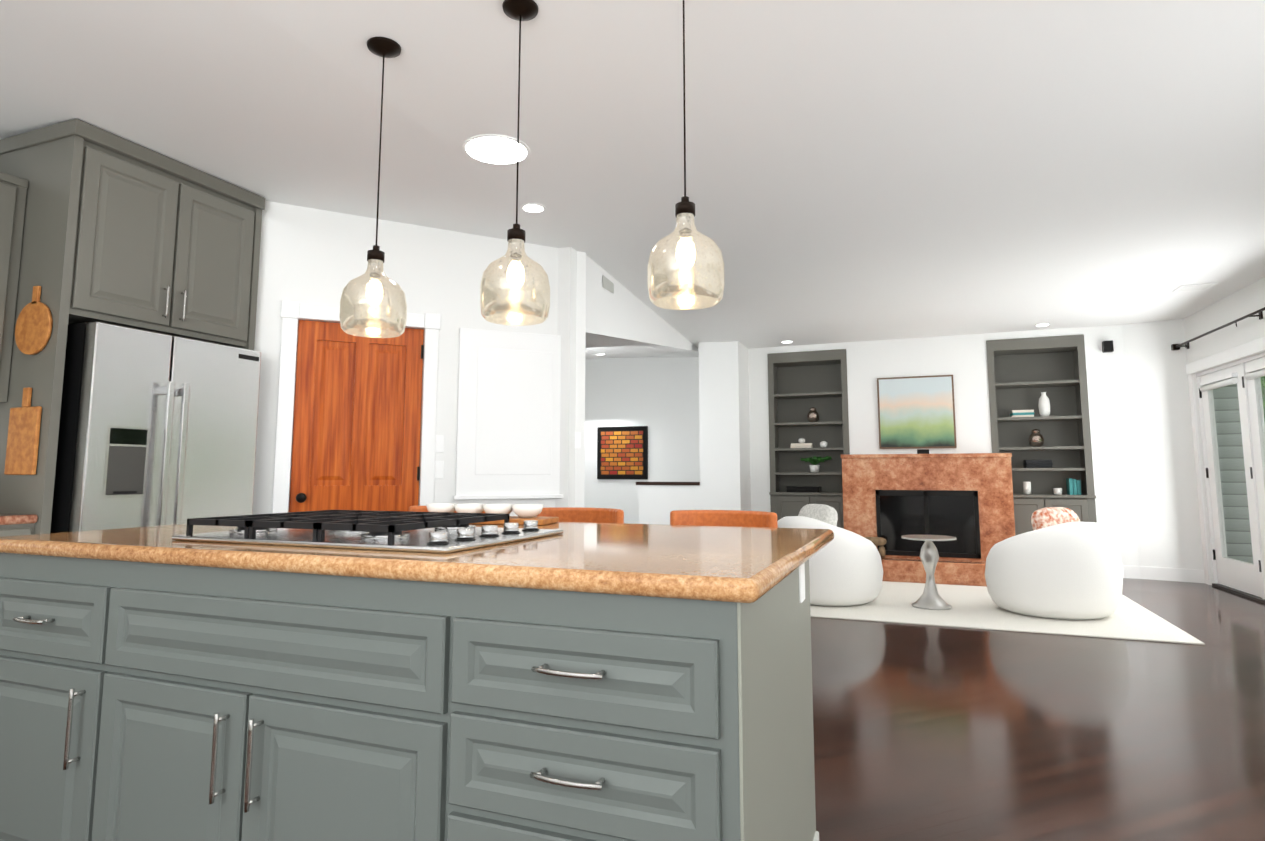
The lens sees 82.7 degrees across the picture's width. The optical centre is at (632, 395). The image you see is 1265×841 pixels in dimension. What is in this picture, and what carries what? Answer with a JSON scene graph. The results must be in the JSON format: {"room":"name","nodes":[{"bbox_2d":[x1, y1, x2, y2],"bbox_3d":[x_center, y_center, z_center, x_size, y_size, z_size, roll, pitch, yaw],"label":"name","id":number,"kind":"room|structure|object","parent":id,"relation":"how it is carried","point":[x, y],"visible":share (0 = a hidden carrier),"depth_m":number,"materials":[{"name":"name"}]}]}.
{"room":"kitchen and living room","nodes":[
{"label":"kitchen and living room","id":0,"kind":"room"},
{"bbox_2d":[0,139,1264,584],"bbox_3d":[0.086,0.832,3.771,9.700,4.550,12.440,-2,-7,21],"label":"wall","id":1,"kind":"structure","parent":0,"point":[704,417],"depth_m":7.58,"materials":[{"name":"white paint"}]},
{"bbox_2d":[0,172,27,401],"bbox_3d":[-3.174,-0.521,3.260,0.345,1.070,0.501,-2,-7,21],"label":"upper cabinet","id":2,"kind":"object","parent":1,"relation":"attached to","point":[13,191],"visible":0.97,"depth_m":3.38,"materials":[{"name":"grey wood"}]},
{"bbox_2d":[289,320,423,511],"bbox_3d":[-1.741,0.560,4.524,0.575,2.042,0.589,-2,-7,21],"label":"pantry door","id":3,"kind":"structure","parent":1,"relation":"in","point":[357,425],"depth_m":4.56,"materials":[{"name":"brown wood"}]},
{"bbox_2d":[434,328,580,499],"bbox_3d":[-0.826,0.127,4.905,1.020,1.145,0.044,3,-7,-23],"label":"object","id":4,"kind":"structure","parent":1,"relation":"attached to","point":[508,419],"depth_m":4.89,"materials":[{"name":"white"}]},
{"bbox_2d":[597,426,647,478],"bbox_3d":[-0.149,0.829,10.403,0.780,0.760,0.043,-2,-7,21],"label":"framed picture","id":5,"kind":"object","parent":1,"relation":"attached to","point":[622,452],"visible":0.96,"depth_m":10.38,"materials":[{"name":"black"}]},
{"bbox_2d":[272,300,1264,584],"bbox_3d":[-0.032,0.401,3.783,9.106,2.210,12.290,-2,-7,21],"label":"door trim","id":6,"kind":"structure","parent":1,"relation":"attached to","point":[294,312],"depth_m":4.68,"materials":[{"name":"white wood"}]},
{"bbox_2d":[877,375,956,448],"bbox_3d":[3.337,0.197,8.464,0.840,0.850,0.036,-2,-7,21],"label":"landscape picture","id":7,"kind":"object","parent":1,"relation":"hanging from","point":[916,412],"visible":0.98,"depth_m":8.44,"materials":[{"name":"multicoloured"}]},
{"bbox_2d":[1102,340,1113,352],"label":"speaker","id":8,"kind":"object","parent":1,"relation":"hanging from","point":[1107,346],"depth_m":7.75,"materials":[{"name":"black plastic"}]},
{"bbox_2d":[1171,307,1264,349],"bbox_3d":[5.166,-0.652,5.998,0.259,0.080,3.159,-2,-7,21],"label":"curtain rod","id":9,"kind":"object","parent":1,"relation":"attached to","point":[1186,343],"visible":1,"depth_m":6.46,"materials":[{"name":"brown metal"}]},
{"bbox_2d":[1196,352,1264,603],"bbox_3d":[5.301,0.677,5.820,0.273,2.098,2.878,-2,-7,21],"label":"doors","id":10,"kind":"structure","parent":1,"relation":"in","point":[1243,578],"depth_m":6.50,"materials":[{"name":"white wood"}]},
{"bbox_2d":[0,0,1264,358],"bbox_3d":[0.205,-1.034,4.001,10.100,0.869,12.600,-2,-7,21],"label":"ceiling","id":11,"kind":"structure","parent":0,"point":[864,170],"depth_m":3.42,"materials":[{"name":"white paint"}]},
{"bbox_2d":[339,37,406,337],"bbox_3d":[-0.937,-0.771,2.653,0.228,1.098,0.228,-2,-7,21],"label":"pendant light","id":12,"kind":"object","parent":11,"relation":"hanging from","point":[373,303],"visible":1,"depth_m":2.54,"materials":[{"name":"clear glass"}]},
{"bbox_2d":[462,134,530,164],"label":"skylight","id":13,"kind":"object","parent":11,"relation":"hanging from","point":[494,149],"depth_m":3.56,"materials":[{"name":"white"}]},
{"bbox_2d":[480,0,549,325],"bbox_3d":[-0.387,-0.796,2.426,0.228,1.098,0.228,-2,-7,21],"label":"pendant light","id":14,"kind":"object","parent":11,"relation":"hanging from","point":[514,288],"visible":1,"depth_m":2.31,"materials":[{"name":"clear glass"}]},
{"bbox_2d":[520,203,545,212],"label":"recessed light","id":15,"kind":"object","parent":11,"relation":"hanging from","point":[527,207],"depth_m":4.36,"materials":[{"name":"white"}]},
{"bbox_2d":[647,0,723,309],"bbox_3d":[0.159,-0.821,2.191,0.228,1.098,0.228,-2,-7,21],"label":"pendant light","id":16,"kind":"object","parent":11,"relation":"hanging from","point":[685,269],"visible":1,"depth_m":2.06,"materials":[{"name":"clear glass"}]},
{"bbox_2d":[1172,282,1217,292],"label":"recessed light","id":17,"kind":"object","parent":11,"relation":"hanging from","point":[1194,287],"depth_m":6.20,"materials":[{"name":"white"}]},
{"bbox_2d":[811,578,1264,840],"bbox_3d":[0.196,2.349,3.612,9.900,1.700,12.450,-2,-7,21],"label":"floor","id":18,"kind":"structure","parent":0,"point":[930,733],"depth_m":3.10,"materials":[{"name":"brown wood"}]},
{"bbox_2d":[0,521,36,536],"bbox_3d":[-3.062,0.988,3.001,0.625,0.875,0.605,-2,-7,21],"label":"base cabinet","id":19,"kind":"object","parent":18,"relation":"on","point":[16,524],"depth_m":3.14,"materials":[{"name":"grey wood"}]},
{"bbox_2d":[0,513,37,520],"bbox_3d":[-3.751,0.344,1.302,0.636,0.040,4.378,-2,-7,21],"label":"countertop","id":20,"kind":"structure","parent":19,"relation":"on","point":[3,516],"depth_m":3.15,"materials":[{"name":"brown stone"}]},
{"bbox_2d":[0,119,264,533],"bbox_3d":[-2.733,0.130,3.857,0.678,2.765,1.068,-2,-7,21],"label":"kitchen cabinet","id":21,"kind":"object","parent":18,"relation":"on","point":[119,231],"visible":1,"depth_m":3.56,"materials":[{"name":"grey wood"}]},
{"bbox_2d":[4,286,52,474],"bbox_3d":[-2.794,-0.076,3.325,0.250,0.880,0.018,-2,-7,21],"label":"cutting boards","id":22,"kind":"object","parent":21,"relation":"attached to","point":[33,327],"visible":0.96,"depth_m":3.31,"materials":[{"name":"brown wood"}]},
{"bbox_2d":[50,322,260,532],"bbox_3d":[-2.639,0.593,3.792,0.815,1.770,0.910,-2,-7,21],"label":"refrigerator","id":23,"kind":"object","parent":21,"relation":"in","point":[157,429],"visible":0.52,"depth_m":3.55,"materials":[{"name":"silver metal"}]},
{"bbox_2d":[0,550,818,840],"bbox_3d":[-0.663,0.875,1.959,2.157,0.874,0.914,-2,-7,21],"label":"kitchen island","id":24,"kind":"object","parent":18,"relation":"on","point":[606,682],"depth_m":1.51,"materials":[{"name":"grey wood"}]},
{"bbox_2d":[0,522,833,609],"bbox_3d":[-0.588,0.438,2.178,2.200,0.042,1.220,-2,-7,21],"label":"island countertop","id":25,"kind":"structure","parent":24,"relation":"on","point":[754,564],"depth_m":1.64,"materials":[{"name":"brown stone"}]},
{"bbox_2d":[172,510,563,552],"bbox_3d":[-0.724,0.373,2.045,0.890,0.056,0.580,-2,-7,21],"label":"cooktop","id":26,"kind":"object","parent":25,"relation":"in","point":[435,532],"visible":1,"depth_m":1.89,"materials":[{"name":"silver metal"}]},
{"bbox_2d":[426,503,558,524],"bbox_3d":[-0.542,0.431,2.626,0.520,0.066,0.170,-1,-6,13],"label":"serving board","id":27,"kind":"object","parent":25,"relation":"on","point":[523,512],"visible":0.6,"depth_m":2.57,"materials":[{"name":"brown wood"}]},
{"bbox_2d":[409,506,484,512],"bbox_3d":[-0.848,0.956,3.049,0.430,0.952,0.422,-2,-7,21],"label":"stool","id":28,"kind":"object","parent":18,"relation":"on","point":[418,508],"visible":0.04,"depth_m":3.25,"materials":[{"name":"leather"}]},
{"bbox_2d":[537,507,623,522],"bbox_3d":[-0.266,0.936,2.863,0.430,0.952,0.422,-2,-7,21],"label":"stool","id":29,"kind":"object","parent":18,"relation":"on","point":[590,515],"visible":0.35,"depth_m":3.07,"materials":[{"name":"leather"}]},
{"bbox_2d":[670,510,777,527],"bbox_3d":[0.314,0.912,2.646,0.430,0.952,0.422,-2,-7,21],"label":"stool","id":30,"kind":"object","parent":18,"relation":"on","point":[738,518],"visible":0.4,"depth_m":2.85,"materials":[{"name":"leather"}]},
{"bbox_2d":[767,349,849,528],"bbox_3d":[2.243,0.765,9.041,0.980,2.615,0.435,-2,-7,21],"label":"bookcase","id":31,"kind":"object","parent":18,"relation":"on","point":[800,384],"visible":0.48,"depth_m":9.18,"materials":[{"name":"grey wood"}]},
{"bbox_2d":[786,407,831,491],"bbox_3d":[2.229,0.682,9.083,0.549,1.068,0.243,-2,-7,21],"label":"decor","id":32,"kind":"object","parent":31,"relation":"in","point":[813,415],"visible":0.9,"depth_m":9.01,"materials":[{"name":"beige ceramic"}]},
{"bbox_2d":[841,449,1014,586],"bbox_3d":[3.163,1.264,7.770,1.666,1.350,1.233,-2,-7,21],"label":"fireplace","id":33,"kind":"object","parent":18,"relation":"on","point":[966,500],"visible":0.71,"depth_m":7.44,"materials":[{"name":"brown stone"}]},
{"bbox_2d":[864,537,886,557],"bbox_3d":[2.515,1.582,7.494,0.260,0.214,0.180,-2,-7,21],"label":"stacked stones","id":34,"kind":"object","parent":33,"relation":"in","point":[878,541],"visible":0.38,"depth_m":7.42,"materials":[{"name":"stone"}]},
{"bbox_2d":[810,581,1204,644],"bbox_3d":[2.682,1.757,6.106,2.950,0.012,2.070,-2,-7,21],"label":"living room rug","id":35,"kind":"object","parent":18,"relation":"on","point":[975,607],"visible":0.44,"depth_m":5.44,"materials":[{"name":"fabric"}]},
{"bbox_2d":[777,504,882,605],"bbox_3d":[1.674,1.355,6.259,0.956,0.816,0.952,-2,-7,21],"label":"armchair","id":36,"kind":"object","parent":35,"relation":"on","point":[845,567],"visible":0.6,"depth_m":5.83,"materials":[{"name":"white fabric"}]},
{"bbox_2d":[901,535,955,609],"bbox_3d":[2.444,1.445,5.904,0.420,0.563,0.420,-2,-7,21],"label":"side table","id":37,"kind":"object","parent":35,"relation":"on","point":[930,598],"visible":1,"depth_m":5.86,"materials":[{"name":"silver metal"}]},
{"bbox_2d":[985,507,1122,619],"bbox_3d":[3.319,1.296,5.708,0.956,0.816,0.949,-2,-7,21],"label":"armchair","id":38,"kind":"object","parent":35,"relation":"on","point":[1061,563],"visible":1,"depth_m":5.34,"materials":[{"name":"white fabric"}]},
{"bbox_2d":[986,335,1096,535],"bbox_3d":[4.587,0.666,8.120,0.980,2.615,0.435,-2,-7,21],"label":"bookcase","id":39,"kind":"object","parent":18,"relation":"on","point":[1023,373],"visible":0.54,"depth_m":8.22,"materials":[{"name":"grey wood"}]},
{"bbox_2d":[1010,392,1080,494],"bbox_3d":[4.649,0.537,8.126,0.633,1.150,0.195,-2,-7,21],"label":"decor","id":40,"kind":"object","parent":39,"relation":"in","point":[1036,438],"visible":0.92,"depth_m":8.10,"materials":[{"name":"white ceramic"}]},
{"label":"outside","id":41,"kind":"structure","parent":0,"visible":0},
{"bbox_2d":[1213,383,1252,563],"bbox_3d":[4.405,0.286,1.974,1.110,4.050,12.200,-2,-7,21],"label":"balcony","id":42,"kind":"object","parent":41,"relation":"in","point":[1237,521],"depth_m":7.46,"materials":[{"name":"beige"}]},
{"bbox_2d":[1261,376,1264,420],"bbox_3d":[10.582,0.001,13.069,4.500,15.000,32.000,-2,-7,21],"label":"foliage","id":43,"kind":"object","parent":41,"point":[1263,386],"depth_m":16.21,"materials":[{"name":"green plant"}]}
]}

